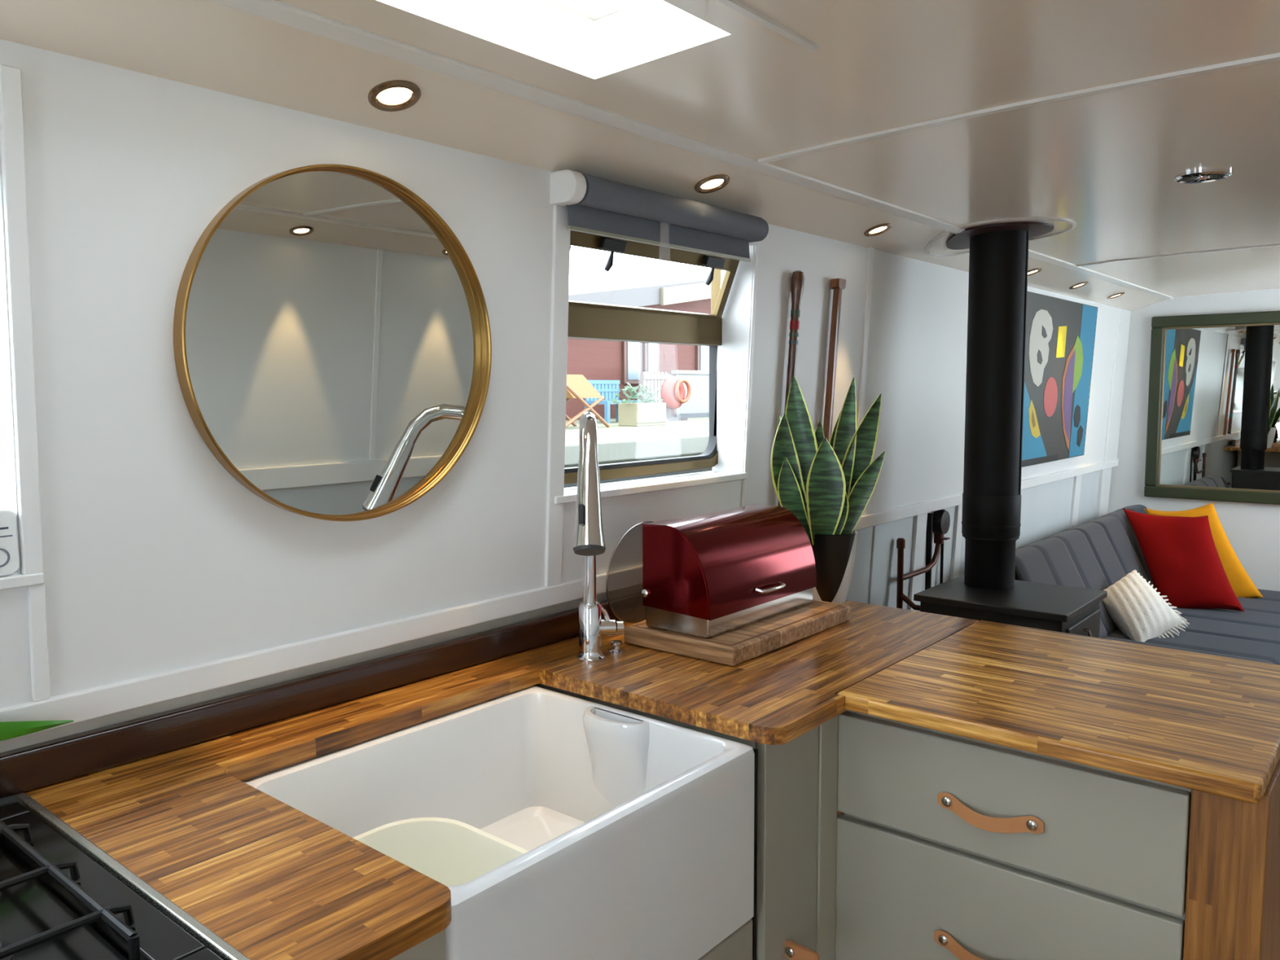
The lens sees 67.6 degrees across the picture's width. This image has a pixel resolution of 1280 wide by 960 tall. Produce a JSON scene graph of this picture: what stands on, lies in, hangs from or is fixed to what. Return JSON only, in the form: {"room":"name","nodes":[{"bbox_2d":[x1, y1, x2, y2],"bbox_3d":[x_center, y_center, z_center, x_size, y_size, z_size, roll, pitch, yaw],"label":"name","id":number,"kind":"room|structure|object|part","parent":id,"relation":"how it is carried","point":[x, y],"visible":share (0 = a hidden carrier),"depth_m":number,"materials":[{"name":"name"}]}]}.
{"room":"ship interior","nodes":[
{"label":"ship interior","id":0,"kind":"room"},
{"bbox_2d":[0,470,1099,806],"bbox_3d":[0.148,0.687,2.627,0.138,1.000,7.900,4,7,40],"label":"wall","id":1,"kind":"structure","parent":0,"point":[1046,508],"depth_m":3.79,"materials":[{"name":"white paint"}]},
{"bbox_2d":[0,583,642,752],"bbox_3d":[-1.040,0.374,1.040,0.010,0.023,4.000,4,7,40],"label":"trim","id":2,"kind":"structure","parent":1,"relation":"attached to","point":[72,729],"depth_m":1.57,"materials":[{"name":"white painted wood"}]},
{"bbox_2d":[867,523,885,605],"bbox_3d":[0.803,0.624,3.341,0.064,0.985,0.080,4,7,40],"label":"trim","id":3,"kind":"structure","parent":1,"relation":"attached to","point":[878,531],"depth_m":3.29,"materials":[{"name":"white wood"}]},
{"bbox_2d":[907,512,927,611],"bbox_3d":[1.020,0.599,3.595,0.070,0.985,0.090,4,7,40],"label":"trim","id":4,"kind":"structure","parent":1,"relation":"attached to","point":[920,521],"depth_m":3.54,"materials":[{"name":"white wood"}]},
{"bbox_2d":[896,533,950,610],"bbox_3d":[1.097,0.499,3.480,0.205,0.605,0.368,4,7,40],"label":"copper pipe","id":5,"kind":"object","parent":1,"relation":"attached to","point":[939,539],"visible":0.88,"depth_m":3.39,"materials":[{"name":"brown metal"}]},
{"bbox_2d":[924,509,950,590],"bbox_3d":[1.143,0.267,3.647,0.048,0.315,0.147,4,7,40],"label":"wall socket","id":6,"kind":"object","parent":1,"relation":"attached to","point":[938,522],"visible":0.94,"depth_m":3.60,"materials":[{"name":"black plastic"}]},
{"bbox_2d":[950,504,962,579],"bbox_3d":[1.260,0.571,3.881,0.070,0.985,0.060,4,7,40],"label":"trim","id":7,"kind":"structure","parent":1,"relation":"attached to","point":[957,540],"depth_m":3.82,"materials":[{"name":"white wood"}]},
{"bbox_2d":[1069,475,1081,528],"bbox_3d":[2.299,0.449,5.119,0.070,0.985,0.100,4,7,40],"label":"trim","id":8,"kind":"structure","parent":1,"relation":"attached to","point":[1077,479],"depth_m":5.05,"materials":[{"name":"white paint"}]},
{"bbox_2d":[1095,467,1111,518],"bbox_3d":[2.650,0.408,5.534,0.074,0.985,0.190,4,7,40],"label":"trim","id":9,"kind":"structure","parent":1,"relation":"attached to","point":[1103,496],"depth_m":5.45,"materials":[{"name":"white wood"}]},
{"bbox_2d":[0,39,1131,708],"bbox_3d":[0.203,-0.249,2.489,0.147,0.890,7.900,4,7,40],"label":"wall","id":10,"kind":"structure","parent":0,"point":[157,559],"depth_m":1.50,"materials":[{"name":"white paint"}]},
{"bbox_2d":[0,64,43,574],"bbox_3d":[-0.786,-0.192,1.214,0.045,0.635,0.024,4,7,40],"label":"trim","id":11,"kind":"structure","parent":10,"relation":"attached to","point":[11,123],"depth_m":1.21,"materials":[{"name":"white wood"}]},
{"bbox_2d":[0,573,44,590],"bbox_3d":[-1.096,0.159,0.968,0.102,0.016,0.850,4,7,40],"label":"window sill","id":12,"kind":"structure","parent":10,"relation":"attached to","point":[15,580],"depth_m":1.24,"materials":[{"name":"white paint"}]},
{"bbox_2d":[0,507,19,576],"bbox_3d":[-0.848,0.083,1.205,0.029,0.086,0.106,4,7,40],"label":"canister","id":13,"kind":"object","parent":12,"relation":"on","point":[9,545],"visible":1,"depth_m":1.23,"materials":[{"name":"white ceramic"}]},
{"bbox_2d":[0,526,12,537],"bbox_3d":[-0.819,0.062,1.218,0.002,0.022,0.032,4,7,40],"label":"print","id":14,"kind":"object","parent":13,"relation":"attached to","point":[5,531],"depth_m":1.23},
{"bbox_2d":[26,583,50,702],"bbox_3d":[-0.799,0.216,1.270,0.018,0.158,0.020,4,7,40],"label":"trim","id":15,"kind":"structure","parent":10,"relation":"attached to","point":[36,594],"depth_m":1.27,"materials":[{"name":"white wood"}]},
{"bbox_2d":[173,164,491,521],"bbox_3d":[-0.471,-0.219,1.574,0.049,0.575,0.574,4,7,40],"label":"round mirror","id":16,"kind":"object","parent":10,"relation":"attached to","point":[332,338],"visible":1,"depth_m":1.55,"materials":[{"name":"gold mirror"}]},
{"bbox_2d":[544,170,570,586],"bbox_3d":[-0.169,-0.198,1.964,0.054,0.846,0.044,4,7,40],"label":"trim","id":17,"kind":"structure","parent":10,"relation":"attached to","point":[561,235],"depth_m":1.96,"materials":[{"name":"white wood"}]},
{"bbox_2d":[0,458,1119,742],"bbox_3d":[0.219,0.194,2.519,0.044,0.042,7.900,4,7,40],"label":"trim","id":18,"kind":"structure","parent":10,"relation":"attached to","point":[78,706],"depth_m":1.60,"materials":[{"name":"white wood"}]},
{"bbox_2d":[554,471,747,504],"bbox_3d":[0.013,0.013,2.293,0.115,0.017,0.718,4,7,40],"label":"window sill","id":19,"kind":"structure","parent":10,"relation":"attached to","point":[666,482],"depth_m":2.28,"materials":[{"name":"white paint"}]},
{"bbox_2d":[564,230,739,484],"bbox_3d":[0.014,-0.325,2.279,0.125,0.638,0.750,4,7,40],"label":"window","id":20,"kind":"structure","parent":10,"relation":"in","point":[586,320],"depth_m":2.32,"materials":[{"name":"brown metal"}]},
{"bbox_3d":[0.027,-0.482,2.256,0.077,0.164,0.643,4,7,40],"label":"hopper sash","id":21,"kind":"part","parent":20,"relation":"part of","materials":[{"name":"clear glass"}]},
{"bbox_2d":[549,169,768,262],"bbox_3d":[0.064,-0.578,2.145,0.095,0.110,0.697,4,7,40],"label":"roller blind","id":22,"kind":"object","parent":10,"relation":"attached to","point":[594,205],"visible":0.95,"depth_m":2.06,"materials":[{"name":"grey fabric"}]},
{"bbox_2d":[741,245,759,506],"bbox_3d":[0.287,-0.218,2.514,0.049,0.778,0.014,4,7,40],"label":"trim","id":23,"kind":"structure","parent":10,"relation":"attached to","point":[756,247],"depth_m":2.50,"materials":[{"name":"white wood"}]},
{"bbox_2d":[777,270,804,506],"bbox_3d":[0.413,-0.207,2.636,0.073,0.729,0.036,0,5,5],"label":"oar","id":24,"kind":"object","parent":10,"relation":"attached to","point":[797,276],"visible":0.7,"depth_m":2.61,"materials":[{"name":"brown wood"}]},
{"bbox_2d":[822,278,845,442],"bbox_3d":[0.562,-0.223,2.815,0.063,0.724,0.062,4,7,40],"label":"oar","id":25,"kind":"object","parent":10,"relation":"attached to","point":[837,285],"visible":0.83,"depth_m":2.79,"materials":[{"name":"brown wood"}]},
{"bbox_2d":[857,247,874,427],"bbox_3d":[0.698,-0.300,2.998,0.052,0.846,0.030,4,7,40],"label":"trim","id":26,"kind":"structure","parent":10,"relation":"attached to","point":[871,250],"depth_m":2.97,"materials":[{"name":"white wood"}]},
{"bbox_2d":[1022,291,1097,466],"bbox_3d":[1.913,-0.455,4.420,0.071,0.744,1.115,4,7,40],"label":"abstract painting","id":27,"kind":"object","parent":10,"relation":"attached to","point":[1060,333],"visible":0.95,"depth_m":4.40,"materials":[{"name":"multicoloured paint"}]},
{"bbox_2d":[1103,307,1120,461],"bbox_3d":[2.604,-0.524,5.271,0.050,0.846,0.030,4,7,40],"label":"trim","id":28,"kind":"structure","parent":10,"relation":"attached to","point":[1119,308],"depth_m":5.26,"materials":[{"name":"white wood"}]},
{"bbox_2d":[0,0,1279,311],"bbox_3d":[0.950,-0.673,1.820,2.070,0.209,8.100,4,7,40],"label":"ceiling","id":29,"kind":"structure","parent":0,"point":[1107,163],"depth_m":1.62,"materials":[{"name":"paint"}]},
{"bbox_2d":[368,80,421,111],"bbox_3d":[-0.383,-0.600,1.493,0.080,0.032,0.082,4,7,40],"label":"recessed light","id":30,"kind":"object","parent":29,"relation":"in","point":[393,95],"visible":1,"depth_m":1.49,"materials":[{"name":"brown metal"}]},
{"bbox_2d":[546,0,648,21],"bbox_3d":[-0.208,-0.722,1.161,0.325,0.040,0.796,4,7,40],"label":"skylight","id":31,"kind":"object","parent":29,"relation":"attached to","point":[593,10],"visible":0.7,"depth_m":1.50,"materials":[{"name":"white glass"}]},
{"bbox_2d":[207,0,1173,300],"bbox_3d":[0.405,-0.708,2.274,0.036,0.016,7.900,4,7,40],"label":"trim","id":32,"kind":"structure","parent":29,"relation":"attached to","point":[272,10],"depth_m":1.60,"materials":[{"name":"white paint"}]},
{"bbox_2d":[693,173,729,193],"bbox_3d":[0.161,-0.664,2.142,0.080,0.032,0.082,4,7,40],"label":"recessed light","id":33,"kind":"object","parent":29,"relation":"in","point":[714,183],"visible":1,"depth_m":2.14,"materials":[{"name":"brown metal"}]},
{"bbox_2d":[715,0,818,51],"bbox_3d":[-0.060,-0.606,1.038,0.012,0.010,1.000,4,7,40],"label":"trim","id":34,"kind":"structure","parent":29,"relation":"attached to","point":[735,5],"depth_m":1.32,"materials":[{"name":"white paint"}]},
{"bbox_2d":[863,222,892,236],"bbox_3d":[0.690,-0.726,2.773,0.080,0.032,0.082,4,7,40],"label":"recessed light","id":35,"kind":"object","parent":29,"relation":"in","point":[877,229],"visible":1,"depth_m":2.77,"materials":[{"name":"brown metal"}]},
{"bbox_2d":[757,52,1279,164],"bbox_3d":[0.790,-0.660,1.629,1.380,0.024,0.022,4,7,40],"label":"trim","id":36,"kind":"structure","parent":29,"relation":"attached to","point":[1272,57],"depth_m":1.69,"materials":[{"name":"white paint"}]},
{"bbox_2d":[1027,267,1042,275],"bbox_3d":[1.558,-0.828,3.808,0.080,0.032,0.082,4,7,40],"label":"recessed light","id":37,"kind":"object","parent":29,"relation":"in","point":[1033,271],"visible":0.7,"depth_m":3.80,"materials":[{"name":"brown metal"}]},
{"bbox_2d":[1069,281,1088,289],"bbox_3d":[1.975,-0.877,4.304,0.080,0.032,0.082,4,7,40],"label":"recessed light","id":38,"kind":"object","parent":29,"relation":"in","point":[1081,284],"visible":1,"depth_m":4.30,"materials":[{"name":"brown metal"}]},
{"bbox_2d":[1106,292,1124,299],"bbox_3d":[2.385,-0.925,4.793,0.080,0.032,0.082,4,7,40],"label":"recessed light","id":39,"kind":"object","parent":29,"relation":"in","point":[1120,294],"visible":1,"depth_m":4.79,"materials":[{"name":"brown metal"}]},
{"bbox_2d":[1075,243,1279,266],"bbox_3d":[2.296,-0.837,3.424,1.380,0.024,0.022,4,7,40],"label":"trim","id":40,"kind":"structure","parent":29,"relation":"attached to","point":[1277,244],"depth_m":3.62,"materials":[{"name":"white paint"}]},
{"bbox_2d":[1173,168,1231,183],"bbox_3d":[1.354,-0.729,2.300,0.120,0.012,0.120,4,7,40],"label":"ceiling vent","id":41,"kind":"object","parent":29,"relation":"in","point":[1204,175],"visible":1,"depth_m":2.29,"materials":[{"name":"silver metal"}]},
{"bbox_2d":[1181,173,1224,182],"bbox_3d":[1.354,-0.730,2.300,0.092,0.006,0.092,4,7,40],"label":"grille","id":42,"kind":"object","parent":41,"relation":"attached to","point":[1184,177],"depth_m":2.30,"materials":[{"name":"silver metal"}]},
{"bbox_2d":[1107,288,1279,591],"bbox_3d":[3.509,-0.077,4.955,2.350,2.050,0.080,4,7,40],"label":"wall","id":43,"kind":"structure","parent":0,"point":[1252,530],"depth_m":5.27,"materials":[{"name":"white paint"}]},
{"bbox_2d":[1144,311,1279,504],"bbox_3d":[3.424,-0.368,4.916,1.462,1.007,0.040,4,7,40],"label":"framed mirror","id":44,"kind":"object","parent":43,"relation":"attached to","point":[1213,422],"visible":1,"depth_m":5.17,"materials":[{"name":"mirror glass"},{"name":"green painted wood"}]},
{"bbox_3d":[0.958,1.273,2.005,2.350,0.060,8.100,4,7,40],"label":"floor","id":45,"kind":"structure","parent":0,"visible":0},
{"bbox_2d":[0,793,250,959],"bbox_3d":[-0.768,0.880,0.885,0.612,0.910,0.596,4,7,40],"label":"gas hob","id":46,"kind":"object","parent":45,"relation":"on","point":[63,897],"visible":1,"depth_m":1.00,"materials":[{"name":"black metal"}]},
{"bbox_3d":[-0.641,0.455,0.897,0.090,0.022,0.090,4,7,40],"label":"burner","id":47,"kind":"part","parent":46,"relation":"part of","materials":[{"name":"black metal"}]},
{"bbox_2d":[0,720,74,741],"bbox_3d":[-0.836,0.358,1.197,0.008,0.129,0.232,4,7,40],"label":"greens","id":48,"kind":"object","parent":46,"relation":"on","point":[8,730],"visible":1,"depth_m":1.24,"materials":[{"name":"green plant"}]},
{"bbox_2d":[389,928,445,959],"bbox_3d":[-0.511,0.879,1.203,0.617,0.851,0.201,4,7,40],"label":"base cabinet","id":49,"kind":"object","parent":45,"relation":"on","point":[433,948],"visible":0.02,"depth_m":1.03,"materials":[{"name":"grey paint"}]},
{"bbox_2d":[533,683,838,959],"bbox_3d":[0.071,0.815,1.857,0.688,0.851,0.255,4,7,40],"label":"base cabinet","id":50,"kind":"object","parent":45,"relation":"on","point":[797,778],"visible":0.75,"depth_m":1.64,"materials":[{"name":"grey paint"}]},
{"bbox_2d":[16,600,978,959],"bbox_3d":[-0.025,0.372,1.739,0.686,0.051,1.736,4,7,40],"label":"countertop","id":51,"kind":"structure","parent":50,"relation":"on","point":[271,879],"depth_m":1.31,"materials":[{"name":"brown wood"}]},
{"bbox_2d":[0,591,645,798],"bbox_3d":[-0.568,0.358,1.579,0.029,0.056,2.230,4,7,40],"label":"upstand","id":52,"kind":"object","parent":51,"relation":"on","point":[27,768],"visible":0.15,"depth_m":1.53,"materials":[{"name":"brown wood"}]},
{"bbox_2d":[242,685,755,959],"bbox_3d":[-0.214,0.574,1.467,0.532,0.290,0.620,4,7,40],"label":"sink","id":53,"kind":"object","parent":51,"relation":"in","point":[637,831],"visible":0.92,"depth_m":1.48,"materials":[{"name":"white ceramic"}]},
{"bbox_2d":[352,817,528,886],"bbox_3d":[-0.291,0.606,1.335,0.357,0.121,0.267,4,7,40],"label":"plate","id":54,"kind":"object","parent":53,"relation":"in","point":[448,851],"visible":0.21,"depth_m":1.47,"materials":[{"name":"beige ceramic"}]},
{"bbox_2d":[573,412,624,662],"bbox_3d":[-0.081,0.122,1.749,0.094,0.491,0.312,0,5,1],"label":"tap","id":55,"kind":"object","parent":51,"relation":"on","point":[588,541],"visible":1,"depth_m":1.67,"materials":[{"name":"silver metal"}]},
{"bbox_3d":[-0.095,0.065,1.774,0.032,0.381,0.223,-1,5,-3],"label":"spout","id":56,"kind":"part","parent":55,"relation":"part of","materials":[{"name":"silver metal"}]},
{"bbox_3d":[-0.074,0.293,1.900,0.051,0.035,0.034,-2,5,-13],"label":"lever","id":57,"kind":"part","parent":55,"relation":"part of","materials":[{"name":"silver metal"}]},
{"bbox_3d":[-0.064,0.271,1.901,0.062,0.073,0.025,-2,5,-13],"label":"lever","id":58,"kind":"part","parent":55,"relation":"part of","materials":[{"name":"silver metal"}]},
{"bbox_3d":[-0.048,0.339,1.948,0.034,0.023,0.034,4,7,40],"label":"tap hole cap","id":59,"kind":"part","parent":51,"relation":"part of","materials":[{"name":"silver metal"}]},
{"bbox_2d":[605,520,653,623],"bbox_3d":[0.003,0.208,2.155,0.027,0.234,0.235,4,7,40],"label":"disc","id":60,"kind":"object","parent":51,"relation":"on","point":[634,526],"visible":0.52,"depth_m":2.08,"materials":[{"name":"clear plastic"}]},
{"bbox_2d":[623,600,850,666],"bbox_3d":[0.225,0.315,2.102,0.280,0.037,0.478,4,7,40],"label":"chopping board","id":61,"kind":"object","parent":51,"relation":"on","point":[737,646],"visible":0.75,"depth_m":1.96,"materials":[{"name":"brown wood"}]},
{"bbox_2d":[641,504,816,638],"bbox_3d":[0.212,0.188,2.080,0.195,0.221,0.428,4,7,40],"label":"bread box","id":62,"kind":"object","parent":61,"relation":"on","point":[708,575],"visible":1,"depth_m":1.97,"materials":[{"name":"red metal"}]},
{"bbox_3d":[0.010,0.234,1.979,0.016,0.016,0.008,4,7,40],"label":"pivot knob","id":63,"kind":"part","parent":62,"relation":"part of","materials":[{"name":"silver metal"}]},
{"bbox_3d":[0.074,0.184,1.931,0.167,0.177,0.008,4,7,40],"label":"panel","id":64,"kind":"part","parent":62,"relation":"part of","materials":[{"name":"red paint"}]},
{"bbox_3d":[0.281,0.229,2.032,0.023,0.010,0.098,4,7,40],"label":"handle","id":65,"kind":"part","parent":62,"relation":"part of","materials":[{"name":"silver metal"}]},
{"bbox_2d":[770,374,885,604],"bbox_3d":[0.459,0.024,2.364,0.279,0.565,0.140,0,5,3],"label":"snake plant","id":66,"kind":"object","parent":51,"relation":"on","point":[828,486],"visible":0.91,"depth_m":2.33,"materials":[{"name":"green plant"}]},
{"bbox_3d":[0.470,0.216,2.382,0.138,0.180,0.138,4,7,40],"label":"pot","id":67,"kind":"part","parent":66,"relation":"part of","materials":[{"name":"black ceramic"}]},
{"bbox_3d":[0.254,0.789,1.649,0.018,0.758,0.173,4,7,40],"label":"door","id":68,"kind":"part","parent":50,"relation":"part of","materials":[{"name":"green paint"}]},
{"bbox_3d":[0.332,0.824,1.744,0.022,0.851,0.062,4,7,40],"label":"corner post","id":69,"kind":"part","parent":50,"relation":"part of","materials":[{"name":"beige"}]},
{"bbox_2d":[699,748,757,959],"bbox_3d":[-0.238,0.857,1.541,0.602,0.830,0.624,4,7,40],"label":"base cabinet","id":70,"kind":"object","parent":45,"relation":"on","point":[741,944],"visible":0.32,"depth_m":1.55,"materials":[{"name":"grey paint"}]},
{"bbox_3d":[0.081,0.958,1.478,0.020,0.456,0.306,4,7,40],"label":"door","id":71,"kind":"part","parent":70,"relation":"part of","materials":[{"name":"green paint"}]},
{"bbox_2d":[835,709,1191,959],"bbox_3d":[0.758,0.825,1.811,0.567,0.871,0.626,4,7,40],"label":"drawer unit","id":72,"kind":"object","parent":45,"relation":"on","point":[950,846],"visible":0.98,"depth_m":1.56,"materials":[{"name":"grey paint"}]},
{"bbox_3d":[0.564,0.789,1.573,0.173,0.037,0.019,4,7,40],"label":"strap handle","id":73,"kind":"part","parent":72,"relation":"part of","materials":[{"name":"beige leather"}]},
{"bbox_3d":[0.563,0.547,1.550,0.173,0.037,0.019,4,7,40],"label":"strap handle","id":74,"kind":"part","parent":72,"relation":"part of","materials":[{"name":"beige leather"}]},
{"bbox_3d":[0.577,0.770,1.589,0.566,0.280,0.020,4,7,40],"label":"drawer","id":75,"kind":"part","parent":72,"relation":"part of","materials":[{"name":"green paint"}]},
{"bbox_2d":[837,620,1279,804],"bbox_3d":[0.803,0.378,1.734,0.630,0.029,0.683,4,7,40],"label":"countertop","id":76,"kind":"structure","parent":72,"relation":"on","point":[1207,723],"depth_m":1.61,"materials":[{"name":"brown wood"}]},
{"bbox_2d":[1014,504,1279,665],"bbox_3d":[2.386,0.625,4.337,0.966,0.779,2.210,4,7,40],"label":"futon sofa","id":77,"kind":"object","parent":45,"relation":"on","point":[1096,553],"visible":0.35,"depth_m":4.20,"materials":[{"name":"grey fabric"}]},
{"bbox_3d":[1.475,0.534,3.676,0.357,0.428,0.048,4,7,40],"label":"panel","id":78,"kind":"part","parent":77,"relation":"part of","materials":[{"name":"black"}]},
{"bbox_3d":[2.176,0.435,4.527,0.321,0.434,2.160,4,7,40],"label":"backrest","id":79,"kind":"part","parent":77,"relation":"part of","materials":[{"name":"grey fabric"}]},
{"bbox_2d":[1102,569,1189,642],"bbox_3d":[2.188,0.570,4.152,0.288,0.316,0.297,-2,6,-16],"label":"cushion","id":80,"kind":"object","parent":77,"relation":"on","point":[1137,610],"visible":0.86,"depth_m":4.08,"materials":[{"name":"beige fabric"}]},
{"bbox_2d":[1122,507,1244,611],"bbox_3d":[2.643,0.409,4.729,0.284,0.481,0.613,-1,5,-10],"label":"cushion","id":81,"kind":"object","parent":77,"relation":"on","point":[1181,557],"visible":0.93,"depth_m":4.62,"materials":[{"name":"fabric"}]},
{"bbox_3d":[2.505,0.732,4.280,0.700,0.175,2.160,4,7,40],"label":"seat","id":82,"kind":"part","parent":77,"relation":"part of","materials":[{"name":"grey fabric"}]},
{"bbox_2d":[1143,502,1263,598],"bbox_3d":[2.910,0.430,4.958,0.560,0.638,0.117,4,7,40],"label":"cushion","id":83,"kind":"object","parent":77,"relation":"on","point":[1240,581],"visible":0.31,"depth_m":4.85,"materials":[{"name":"yellow fabric"}]},
{"bbox_2d":[1182,758,1279,959],"bbox_3d":[1.020,0.842,1.608,0.094,0.872,0.598,4,7,40],"label":"end panel","id":84,"kind":"object","parent":45,"relation":"on","point":[1233,903],"visible":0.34,"depth_m":1.35,"materials":[{"name":"brown wood"}]},
{"bbox_3d":[1.180,1.108,3.112,0.800,0.060,0.900,4,7,40],"label":"hearth","id":85,"kind":"object","parent":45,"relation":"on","visible":0},
{"bbox_2d":[913,574,1106,638],"bbox_3d":[1.185,0.718,3.057,0.479,0.726,0.429,4,7,40],"label":"wood stove","id":86,"kind":"object","parent":85,"relation":"on","point":[1041,606],"visible":0.22,"depth_m":2.93,"materials":[{"name":"black metal"}]},
{"bbox_2d":[925,217,1076,589],"bbox_3d":[1.148,-0.233,3.098,0.448,1.158,0.448,4,7,40],"label":"flue pipe","id":87,"kind":"object","parent":86,"relation":"on","point":[998,252],"visible":0.99,"depth_m":3.03,"materials":[{"name":"black metal"}]},
{"bbox_2d":[961,493,1021,589],"bbox_3d":[1.150,0.193,3.138,0.181,0.303,0.181,4,7,40],"label":"pipe collar","id":88,"kind":"object","parent":87,"relation":"attached to","point":[991,524],"depth_m":3.07,"materials":[{"name":"black paint"}]},
{"bbox_3d":[1.345,0.636,2.915,0.011,0.435,0.333,4,7,40],"label":"door","id":89,"kind":"part","parent":86,"relation":"part of","materials":[{"name":"black metal"}]},
{"bbox_3d":[1.344,0.472,2.872,0.026,0.050,0.010,4,7,40],"label":"handle","id":90,"kind":"part","parent":86,"relation":"part of","materials":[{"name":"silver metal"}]},
{"label":"outside","id":91,"kind":"structure","parent":0,"visible":0},
{"bbox_2d":[564,416,709,467],"bbox_3d":[-0.996,-1.899,26.828,24.000,0.250,40.000,4,7,40],"label":"ground","id":92,"kind":"structure","parent":91,"point":[701,424],"depth_m":11.53,"materials":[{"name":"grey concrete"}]},
{"bbox_2d":[565,374,609,427],"bbox_3d":[-0.963,-1.019,12.379,0.650,0.717,1.014,4,7,40],"label":"deck chair","id":93,"kind":"object","parent":92,"relation":"on","point":[578,387],"visible":0.46,"depth_m":12.18,"materials":[{"name":"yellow fabric"}]},
{"bbox_2d":[584,380,639,423],"bbox_3d":[-0.411,-1.187,14.414,0.470,0.640,0.765,4,7,40],"label":"garden bench","id":94,"kind":"object","parent":92,"relation":"on","point":[606,388],"visible":0.62,"depth_m":14.50,"materials":[{"name":"blue paint"}]},
{"bbox_3d":[-0.574,-1.363,14.532,0.050,0.308,0.765,4,7,40],"label":"backrest","id":95,"kind":"part","parent":94,"relation":"part of","materials":[{"name":"blue paint"}]},
{"bbox_3d":[-0.479,-0.970,14.030,0.060,0.282,0.060,4,7,40],"label":"leg","id":96,"kind":"part","parent":94,"relation":"part of","materials":[{"name":"blue paint"}]},
{"bbox_3d":[-0.404,-1.173,14.409,0.450,0.050,0.765,4,7,40],"label":"seat","id":97,"kind":"part","parent":94,"relation":"part of","materials":[{"name":"blue paint"}]},
{"bbox_3d":[-0.334,-1.046,14.824,0.060,0.282,0.060,4,7,40],"label":"leg","id":98,"kind":"part","parent":94,"relation":"part of","materials":[{"name":"blue paint"}]},
{"bbox_2d":[565,275,711,420],"bbox_3d":[-0.380,-2.997,18.657,3.860,3.452,12.582,4,7,40],"label":"building","id":99,"kind":"structure","parent":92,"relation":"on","point":[624,362],"depth_m":16.69,"materials":[{"name":"red wood"}]},
{"bbox_3d":[-0.114,-2.263,16.793,0.020,0.997,0.326,4,7,40],"label":"pane","id":100,"kind":"part","parent":99,"relation":"part of","materials":[{"name":"grey glass"}]},
{"bbox_3d":[0.230,-2.314,17.201,0.020,1.018,0.261,4,7,40],"label":"pane","id":101,"kind":"part","parent":99,"relation":"part of","materials":[{"name":"grey glass"}]},
{"bbox_3d":[1.304,-2.478,18.478,0.020,1.094,0.452,4,7,40],"label":"pane","id":102,"kind":"part","parent":99,"relation":"part of","materials":[{"name":"grey glass"}]},
{"bbox_2d":[610,382,667,426],"bbox_3d":[-0.020,-1.049,13.068,0.421,0.612,0.922,4,7,40],"label":"planter box","id":103,"kind":"object","parent":92,"relation":"on","point":[646,412],"visible":1,"depth_m":12.97,"materials":[{"name":"brown wood"}]},
{"bbox_2d":[641,371,672,417],"bbox_3d":[0.296,-1.418,16.051,0.060,0.788,0.763,4,7,40],"label":"gate","id":104,"kind":"object","parent":92,"relation":"on","point":[655,380],"visible":0.48,"depth_m":15.96,"materials":[{"name":"white wood"}]},
{"bbox_3d":[0.306,-1.730,16.012,0.030,0.080,0.763,4,7,40],"label":"rail","id":105,"kind":"part","parent":104,"relation":"part of","materials":[{"name":"white wood"}]},
{"bbox_2d":[660,376,690,421],"bbox_3d":[0.517,-1.287,15.084,0.308,0.703,0.600,4,7,40],"label":"mixer","id":106,"kind":"object","parent":92,"relation":"on","point":[673,391],"visible":0.98,"depth_m":14.97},
{"bbox_2d":[671,369,709,417],"bbox_3d":[1.010,-1.508,16.784,0.110,0.821,1.370,4,7,40],"label":"fence","id":107,"kind":"object","parent":92,"relation":"on","point":[697,406],"visible":0.57,"depth_m":16.70,"materials":[{"name":"grey paint"}]},
{"bbox_3d":[1.008,-1.887,16.748,0.110,0.060,1.370,4,7,40],"label":"cap rail","id":108,"kind":"part","parent":107,"relation":"part of","materials":[{"name":"white wood"}]},
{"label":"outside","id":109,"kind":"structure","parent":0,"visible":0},
{"bbox_2d":[564,432,709,466],"bbox_3d":[8.446,-1.265,18.970,1.000,0.185,40.000,4,7,40],"label":"quay edge","id":110,"kind":"structure","parent":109,"point":[610,450],"depth_m":9.13,"materials":[{"name":"concrete"}]},
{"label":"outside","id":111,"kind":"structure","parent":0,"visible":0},
{"bbox_2d":[564,467,711,488],"bbox_3d":[7.982,-0.570,19.428,0.180,1.280,40.000,4,7,40],"label":"wall","id":112,"kind":"structure","parent":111,"point":[571,485],"depth_m":9.82,"materials":[{"name":"paint"}]}
]}

